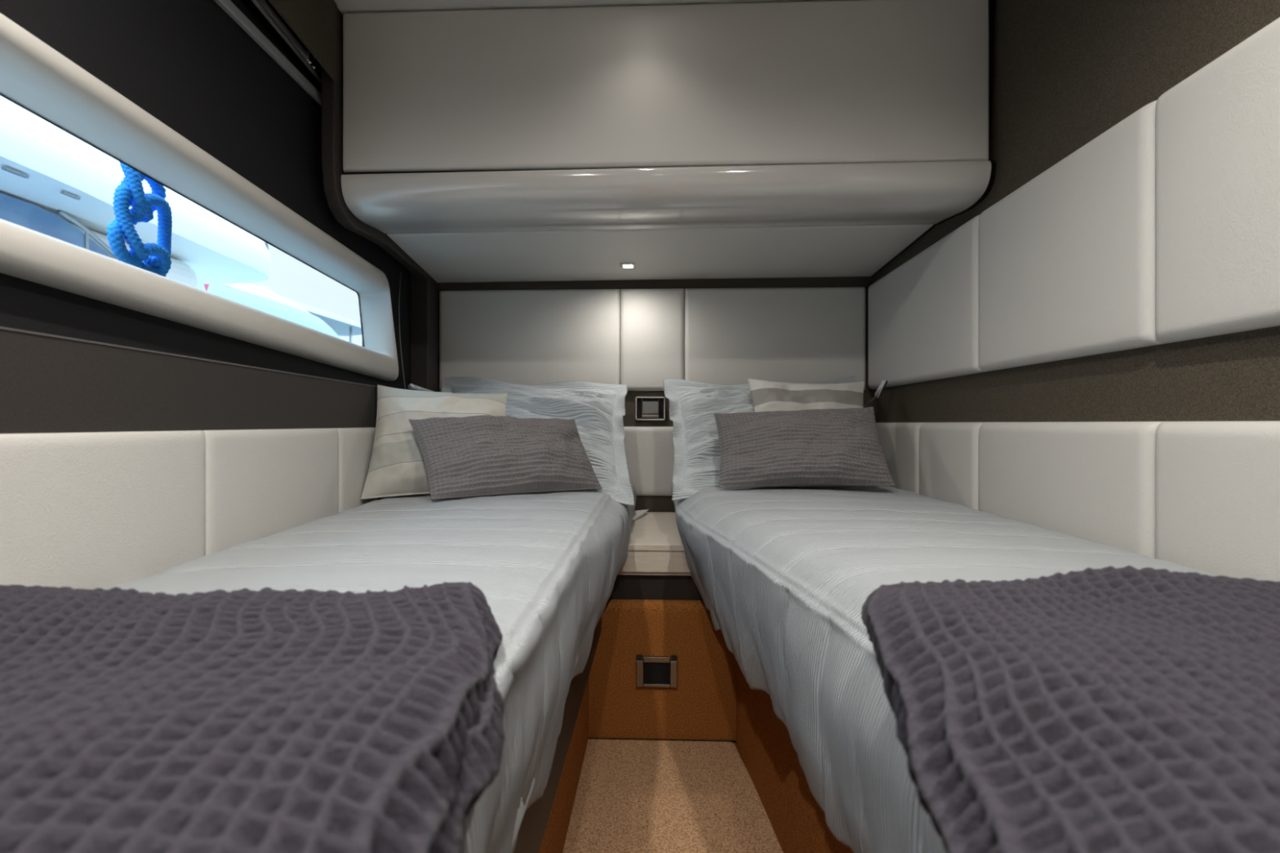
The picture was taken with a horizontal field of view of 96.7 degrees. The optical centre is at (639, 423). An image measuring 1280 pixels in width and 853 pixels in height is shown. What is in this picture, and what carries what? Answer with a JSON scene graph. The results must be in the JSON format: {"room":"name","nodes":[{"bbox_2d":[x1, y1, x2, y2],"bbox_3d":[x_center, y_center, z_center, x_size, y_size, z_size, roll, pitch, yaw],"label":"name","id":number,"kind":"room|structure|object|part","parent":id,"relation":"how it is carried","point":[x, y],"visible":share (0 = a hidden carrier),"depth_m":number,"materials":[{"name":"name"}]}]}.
{"room":"yacht cabin","nodes":[
{"label":"yacht cabin","id":0,"kind":"room"},
{"bbox_2d":[0,0,410,500],"bbox_3d":[-0.822,0.030,0.504,0.080,1.780,3.569,0,0,-3],"label":"wall","id":1,"kind":"structure","parent":0,"point":[188,64],"depth_m":1.05,"materials":[{"name":"fabric"}]},
{"bbox_2d":[0,430,204,589],"bbox_3d":[-0.717,0.166,0.643,0.014,0.308,0.636,0,0,-3],"label":"wall panel","id":2,"kind":"object","parent":1,"relation":"attached to","point":[101,509],"visible":0.62,"depth_m":0.75,"materials":[{"name":"grey leather"}]},
{"bbox_2d":[0,328,374,434],"bbox_3d":[-0.734,0.095,0.192,0.062,0.410,2.947,0,0,-3],"label":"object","id":3,"kind":"structure","parent":1,"relation":"attached to","point":[49,384],"depth_m":0.85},
{"bbox_2d":[0,326,375,386],"bbox_3d":[-0.707,-0.108,0.192,0.012,0.002,2.945,0,0,-3],"label":"trim","id":4,"kind":"structure","parent":1,"relation":"attached to","point":[1,327],"depth_m":0.85,"materials":[{"name":"grey"}]},
{"bbox_2d":[0,13,398,381],"bbox_3d":[-0.822,-0.321,0.903,0.110,0.358,2.080,0,0,-3],"label":"window","id":5,"kind":"structure","parent":1,"relation":"in","point":[35,77],"depth_m":0.95,"materials":[{"name":"grey plastic"}]},
{"bbox_2d":[213,0,321,106],"bbox_3d":[-0.755,-0.761,0.101,0.014,0.166,2.760,0,0,-3],"label":"trim","id":6,"kind":"structure","parent":1,"relation":"attached to","point":[227,6],"depth_m":1.23,"materials":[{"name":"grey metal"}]},
{"bbox_2d":[203,427,338,555],"bbox_3d":[-0.744,0.166,1.195,0.014,0.308,0.465,0,0,-3],"label":"wall panel","id":7,"kind":"object","parent":1,"relation":"attached to","point":[260,483],"visible":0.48,"depth_m":1.11,"materials":[{"name":"grey leather"}]},
{"bbox_2d":[251,0,321,84],"bbox_3d":[-0.769,-0.908,0.376,0.034,0.081,2.308,0,0,-3],"label":"curtain rail","id":8,"kind":"object","parent":1,"relation":"attached to","point":[305,57],"visible":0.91,"depth_m":1.31,"materials":[{"name":"black metal"}]},
{"bbox_2d":[268,0,337,82],"bbox_3d":[-0.700,-0.956,0.077,0.005,0.197,2.714,0,0,-3],"label":"trim","id":9,"kind":"structure","parent":1,"relation":"attached to","point":[314,22],"depth_m":1.33,"materials":[{"name":"brown fabric"}]},
{"bbox_2d":[337,427,377,512],"bbox_3d":[-0.761,0.166,1.543,0.014,0.308,0.229,0,0,-3],"label":"wall panel","id":10,"kind":"object","parent":1,"relation":"attached to","point":[355,444],"visible":0.41,"depth_m":1.50,"materials":[{"name":"grey leather"}]},
{"bbox_2d":[321,7,426,278],"bbox_3d":[-0.801,-0.792,1.845,0.034,0.524,0.852,0,0,-3],"label":"trim","id":11,"kind":"structure","parent":1,"relation":"attached to","point":[331,91],"depth_m":1.44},
{"bbox_2d":[398,271,405,389],"bbox_3d":[-0.858,-0.322,2.053,0.005,0.446,0.079,0,0,-4],"label":"cable","id":12,"kind":"object","parent":1,"relation":"hanging from","point":[401,271],"visible":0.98,"depth_m":2.02,"materials":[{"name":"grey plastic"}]},
{"bbox_2d":[408,383,433,391],"bbox_3d":[-0.734,-0.087,2.067,0.042,0.090,0.372,0,0,5],"label":"reading lamp","id":13,"kind":"object","parent":1,"relation":"attached to","point":[413,387],"visible":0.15,"depth_m":1.91,"materials":[{"name":"silver metal"}]},
{"bbox_2d":[410,272,439,391],"bbox_3d":[-0.832,0.010,2.205,0.064,1.220,0.156,0,0,-3],"label":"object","id":14,"kind":"structure","parent":1,"relation":"attached to","point":[424,292],"depth_m":2.13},
{"bbox_2d":[240,0,321,93],"bbox_3d":[-0.855,-0.948,0.505,0.015,0.216,3.563,0,0,-3],"label":"wall","id":15,"kind":"structure","parent":0,"point":[251,6],"depth_m":1.42,"materials":[{"name":"black"}]},
{"bbox_2d":[333,0,841,14],"bbox_3d":[-0.049,-1.081,0.477,1.932,0.050,3.670,0,0,2],"label":"ceiling","id":16,"kind":"structure","parent":0,"point":[344,6],"depth_m":1.43,"materials":[{"name":"white paint"}]},
{"bbox_2d":[439,275,872,512],"bbox_3d":[0.013,-0.068,2.281,1.932,1.976,0.060,0,0,2],"label":"wall","id":17,"kind":"structure","parent":0,"point":[652,503],"depth_m":2.25,"materials":[{"name":"brown fabric"}]},
{"bbox_2d":[439,288,620,391],"bbox_3d":[-0.440,-0.329,2.253,0.721,0.402,0.028,0,0,2],"label":"wall panel","id":18,"kind":"object","parent":17,"relation":"attached to","point":[526,337],"visible":0.78,"depth_m":2.24,"materials":[{"name":"grey leather"}]},
{"bbox_2d":[623,426,674,495],"bbox_3d":[0.051,0.149,2.236,0.262,0.272,0.028,0,0,2],"label":"wall panel","id":19,"kind":"object","parent":17,"relation":"attached to","point":[649,451],"visible":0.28,"depth_m":2.22,"materials":[{"name":"grey leather"}]},
{"bbox_2d":[635,396,665,420],"bbox_3d":[0.041,-0.059,2.238,0.118,0.094,0.024,0,0,2],"label":"wall socket","id":20,"kind":"object","parent":17,"relation":"attached to","point":[646,408],"visible":0.99,"depth_m":2.23,"materials":[{"name":"silver metal"}]},
{"bbox_3d":[0.041,-0.061,2.235,0.070,0.078,0.019,0,0,2],"label":"frame","id":21,"kind":"part","parent":20,"relation":"part of","materials":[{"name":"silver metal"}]},
{"bbox_2d":[620,288,684,391],"bbox_3d":[0.048,-0.329,2.236,0.251,0.402,0.028,0,0,2],"label":"wall panel","id":22,"kind":"object","parent":17,"relation":"attached to","point":[652,320],"visible":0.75,"depth_m":2.22,"materials":[{"name":"grey leather"}]},
{"bbox_2d":[341,0,995,282],"bbox_3d":[0.039,-0.805,1.833,1.709,0.498,0.823,0,0,2],"label":"upper cabinet","id":23,"kind":"object","parent":17,"relation":"attached to","point":[811,139],"visible":1,"depth_m":1.43,"materials":[{"name":"grey paint"}]},
{"bbox_2d":[619,262,635,268],"bbox_3d":[-0.043,-0.567,2.043,0.055,0.006,0.055,0,0,2],"label":"recessed light","id":24,"kind":"object","parent":23,"relation":"attached to","point":[631,264],"visible":1,"depth_m":2.04,"materials":[{"name":"silver metal"}]},
{"bbox_3d":[0.035,-0.578,1.974,1.692,0.044,0.521,0,0,2],"label":"soffit panel","id":25,"kind":"part","parent":23,"relation":"part of","materials":[{"name":"grey plastic"}]},
{"bbox_3d":[0.049,-0.851,1.431,1.626,0.405,0.020,0,0,2],"label":"panel","id":26,"kind":"part","parent":23,"relation":"part of","materials":[{"name":"grey plastic"}]},
{"bbox_2d":[684,287,865,390],"bbox_3d":[0.526,-0.329,2.219,0.701,0.402,0.028,0,0,2],"label":"wall panel","id":27,"kind":"object","parent":17,"relation":"attached to","point":[733,335],"visible":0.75,"depth_m":2.21,"materials":[{"name":"grey leather"}]},
{"bbox_2d":[589,737,737,750],"bbox_3d":[-0.049,0.945,0.477,1.932,0.050,3.670,0,0,2],"label":"floor","id":28,"kind":"structure","parent":0,"point":[732,741],"depth_m":1.65,"materials":[{"name":"brown wood"}]},
{"bbox_2d":[511,616,601,852],"bbox_3d":[-0.467,0.572,1.152,0.713,0.694,2.170,0,0,2],"label":"bed","id":29,"kind":"object","parent":28,"relation":"on","point":[544,828],"visible":0.05,"depth_m":1.10,"materials":[{"name":"brown wood"}]},
{"bbox_2d":[102,482,636,852],"bbox_3d":[-0.435,0.343,1.136,0.776,0.305,2.161,0,0,2],"label":"bedspread","id":30,"kind":"object","parent":29,"relation":"on","point":[546,566],"visible":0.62,"depth_m":0.80,"materials":[{"name":"grey fabric"}]},
{"bbox_2d":[0,582,504,852],"bbox_3d":[-0.370,0.177,0.343,0.625,0.098,0.426,0,0,2],"label":"folded throw","id":31,"kind":"object","parent":30,"relation":"on","point":[267,720],"visible":1,"depth_m":0.29,"materials":[{"name":"grey fabric"}]},
{"bbox_2d":[360,384,508,499],"bbox_3d":[-0.578,0.046,1.644,0.390,0.317,0.216,0,0,-14],"label":"striped pillow","id":32,"kind":"object","parent":30,"relation":"on","point":[397,468],"visible":0.53,"depth_m":1.57,"materials":[{"name":"beige fabric"}]},
{"bbox_2d":[408,414,602,499],"bbox_3d":[-0.362,0.087,1.574,0.504,0.219,0.201,0,0,-28],"label":"cushion","id":33,"kind":"object","parent":30,"relation":"on","point":[476,455],"visible":0.98,"depth_m":1.50,"materials":[{"name":"grey fabric"}]},
{"bbox_2d":[441,377,634,506],"bbox_3d":[-0.393,0.027,1.915,0.873,0.413,0.436,0,0,13],"label":"pillow sham","id":34,"kind":"object","parent":30,"relation":"on","point":[597,411],"visible":0.45,"depth_m":1.88,"materials":[{"name":"grey fabric"}]},
{"bbox_3d":[-0.466,0.338,1.152,0.712,0.225,2.170,0,0,2],"label":"mattress","id":35,"kind":"part","parent":29,"relation":"part of","materials":[{"name":"grey fabric"}]},
{"bbox_2d":[588,595,736,740],"bbox_3d":[0.053,0.713,1.679,0.460,0.393,0.080,0,0,2],"label":"wood panel","id":36,"kind":"object","parent":28,"relation":"on","point":[702,706],"visible":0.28,"depth_m":1.64,"materials":[{"name":"brown wood"}]},
{"bbox_2d":[608,511,700,599],"bbox_3d":[0.040,0.433,1.942,0.290,0.167,0.605,0,0,2],"label":"nightstand","id":37,"kind":"object","parent":36,"relation":"on","point":[655,567],"visible":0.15,"depth_m":1.67,"materials":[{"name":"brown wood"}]},
{"bbox_2d":[632,509,648,520],"bbox_3d":[-0.038,0.341,1.933,0.125,0.016,0.540,0,0,2],"label":"folded card","id":38,"kind":"object","parent":37,"relation":"on","point":[638,513],"visible":0.26,"depth_m":2.13,"materials":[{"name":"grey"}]},
{"bbox_3d":[0.032,0.479,1.684,0.290,0.076,0.032,0,0,2],"label":"recess panel","id":39,"kind":"part","parent":37,"relation":"part of","materials":[{"name":"black wood"}]},
{"bbox_3d":[0.040,0.359,1.942,0.290,0.018,0.605,0,0,2],"label":"shelf","id":40,"kind":"part","parent":37,"relation":"part of","materials":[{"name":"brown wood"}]},
{"bbox_2d":[636,654,677,688],"bbox_3d":[0.048,0.713,1.635,0.117,0.089,0.011,0,0,2],"label":"flush latch","id":41,"kind":"object","parent":36,"relation":"attached to","point":[654,671],"visible":1,"depth_m":1.63,"materials":[{"name":"silver metal"}]},
{"bbox_2d":[562,738,782,852],"bbox_3d":[0.152,0.913,0.611,0.717,0.012,2.032,0,0,2],"label":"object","id":42,"kind":"structure","parent":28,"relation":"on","point":[633,796],"depth_m":1.36,"materials":[{"name":"beige carpet"}]},
{"bbox_2d":[735,661,853,852],"bbox_3d":[0.501,0.577,1.118,0.669,0.684,2.170,0,0,2],"label":"bed","id":43,"kind":"object","parent":28,"relation":"on","point":[765,747],"visible":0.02,"depth_m":1.23,"materials":[{"name":"brown wood"}]},
{"bbox_2d":[671,485,1217,852],"bbox_3d":[0.459,0.352,1.105,0.755,0.329,2.161,0,0,2],"label":"bedspread","id":44,"kind":"object","parent":43,"relation":"on","point":[786,575],"visible":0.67,"depth_m":0.84,"materials":[{"name":"grey fabric"}]},
{"bbox_2d":[662,376,883,500],"bbox_3d":[0.455,0.024,1.918,0.802,0.407,0.368,0,0,-11],"label":"pillow sham","id":45,"kind":"object","parent":44,"relation":"on","point":[693,406],"visible":0.21,"depth_m":1.86,"materials":[{"name":"grey fabric"}]},
{"bbox_2d":[746,377,864,412],"bbox_3d":[0.570,0.010,1.853,0.434,0.321,0.176,0,0,-8],"label":"striped pillow","id":46,"kind":"object","parent":45,"relation":"on","point":[766,396],"visible":0.34,"depth_m":1.85,"materials":[{"name":"white fabric"}]},
{"bbox_2d":[714,406,895,487],"bbox_3d":[0.477,0.067,1.674,0.507,0.232,0.194,0,0,2],"label":"cushion","id":47,"kind":"object","parent":44,"relation":"on","point":[812,447],"visible":1,"depth_m":1.62,"materials":[{"name":"grey fabric"}]},
{"bbox_2d":[861,565,1279,852],"bbox_3d":[0.444,0.187,0.340,0.633,0.104,0.475,0,0,2],"label":"folded throw","id":48,"kind":"object","parent":44,"relation":"on","point":[1128,708],"visible":1,"depth_m":0.30,"materials":[{"name":"grey fabric"}]},
{"bbox_2d":[872,0,1279,422],"bbox_3d":[0.881,-0.068,0.445,0.070,1.976,3.550,0,0,2],"label":"wall","id":49,"kind":"structure","parent":0,"point":[1065,73],"depth_m":1.09,"materials":[{"name":"brown fabric"}]},
{"bbox_2d":[863,378,888,407],"bbox_3d":[0.808,-0.092,2.066,0.052,0.121,0.271,0,0,-6],"label":"reading lamp","id":50,"kind":"object","parent":49,"relation":"attached to","point":[883,383],"visible":0.6,"depth_m":1.95,"materials":[{"name":"silver metal"}]},
{"bbox_2d":[875,422,924,494],"bbox_3d":[0.883,0.159,1.988,0.032,0.323,0.433,0,0,2],"label":"wall panel","id":51,"kind":"object","parent":49,"relation":"attached to","point":[900,442],"visible":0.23,"depth_m":1.87,"materials":[{"name":"grey leather"}]},
{"bbox_2d":[867,214,986,389],"bbox_3d":[0.878,-0.333,1.824,0.032,0.403,0.761,0,0,2],"label":"wall panel","id":52,"kind":"object","parent":49,"relation":"attached to","point":[923,315],"visible":0.9,"depth_m":1.69,"materials":[{"name":"grey leather"}]},
{"bbox_2d":[920,422,984,510],"bbox_3d":[0.870,0.159,1.607,0.032,0.323,0.326,0,0,2],"label":"wall panel","id":53,"kind":"object","parent":49,"relation":"attached to","point":[949,451],"visible":0.49,"depth_m":1.56,"materials":[{"name":"grey leather"}]},
{"bbox_2d":[979,99,1163,371],"bbox_3d":[0.856,-0.333,1.188,0.032,0.403,0.508,0,0,2],"label":"wall panel","id":54,"kind":"object","parent":49,"relation":"attached to","point":[1067,257],"visible":0.91,"depth_m":1.10,"materials":[{"name":"grey leather"}]},
{"bbox_2d":[979,421,1163,559],"bbox_3d":[0.856,0.159,1.188,0.032,0.323,0.508,0,0,2],"label":"wall panel","id":55,"kind":"object","parent":49,"relation":"attached to","point":[1093,482],"visible":0.65,"depth_m":1.09,"materials":[{"name":"grey leather"}]},
{"bbox_2d":[1155,17,1279,343],"bbox_3d":[0.836,-0.333,0.627,0.032,0.403,0.610,0,0,2],"label":"wall panel","id":56,"kind":"object","parent":49,"relation":"attached to","point":[1217,131],"visible":1,"depth_m":0.81,"materials":[{"name":"grey leather"}]},
{"bbox_2d":[1155,421,1279,582],"bbox_3d":[0.836,0.159,0.627,0.032,0.323,0.610,0,0,2],"label":"wall panel","id":57,"kind":"object","parent":49,"relation":"attached to","point":[1217,483],"visible":0.64,"depth_m":0.81,"materials":[{"name":"grey leather"}]},
{"label":"outside","id":58,"kind":"structure","parent":0,"visible":0},
{"bbox_3d":[-128.292,1.950,74.497,258.400,0.100,380.000,0,0,2],"label":"harbour water","id":59,"kind":"object","parent":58,"visible":0},
{"bbox_2d":[0,95,271,288],"bbox_3d":[-6.393,-0.575,3.203,3.805,4.950,17.958,0,0,2],"label":"motor yacht","id":60,"kind":"object","parent":59,"relation":"on","point":[55,184],"visible":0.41,"depth_m":5.20,"materials":[{"name":"white"}]},
{"bbox_2d":[0,166,29,177],"bbox_3d":[-4.888,-1.965,4.452,0.040,0.020,0.160,0,0,2],"label":"light","id":61,"kind":"object","parent":60,"relation":"attached to","point":[13,170],"depth_m":4.45,"materials":[{"name":"grey metal"}]},
{"bbox_2d":[60,191,80,199],"bbox_3d":[-4.908,-1.965,4.903,0.030,0.020,0.140,0,0,2],"label":"light","id":62,"kind":"object","parent":60,"relation":"attached to","point":[69,193],"depth_m":4.90,"materials":[{"name":"grey metal"}]},
{"bbox_3d":[-5.377,-1.342,5.937,0.043,1.297,1.307,0,0,2],"label":"window trim","id":63,"kind":"part","parent":60,"relation":"part of","materials":[{"name":"grey metal"}]},
{"bbox_2d":[198,283,340,338],"bbox_3d":[-11.917,-1.045,17.020,5.970,5.890,20.872,0,0,2],"label":"yacht","id":64,"kind":"object","parent":59,"relation":"on","point":[249,295],"visible":0.14,"depth_m":15.27,"materials":[{"name":"grey"}]},
{"bbox_2d":[257,285,361,342],"bbox_3d":[-17.932,-4.775,31.084,5.682,13.351,19.864,0,0,2],"label":"yacht","id":65,"kind":"object","parent":59,"relation":"on","point":[341,326],"visible":0.1,"depth_m":30.24,"materials":[{"name":"grey"}]},
{"bbox_3d":[-15.962,-4.045,31.397,0.115,2.634,0.115,0,0,-9],"label":"hardtop post","id":66,"kind":"part","parent":65,"relation":"part of","materials":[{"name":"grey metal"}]},
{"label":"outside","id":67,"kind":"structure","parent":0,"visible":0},
{"bbox_2d":[204,284,231,291],"bbox_3d":[-8.570,-2.734,11.054,0.018,0.268,1.700,0,0,2],"label":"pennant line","id":68,"kind":"object","parent":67,"point":[206,286],"visible":0.17,"depth_m":11.24,"materials":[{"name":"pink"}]},
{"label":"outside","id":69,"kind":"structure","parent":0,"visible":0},
{"bbox_2d":[106,161,172,276],"bbox_3d":[-1.103,-0.250,1.259,0.066,1.701,0.154,0,0,2],"label":"rope","id":70,"kind":"object","parent":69,"point":[153,257],"visible":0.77,"depth_m":1.23,"materials":[{"name":"blue fabric"}]}
]}

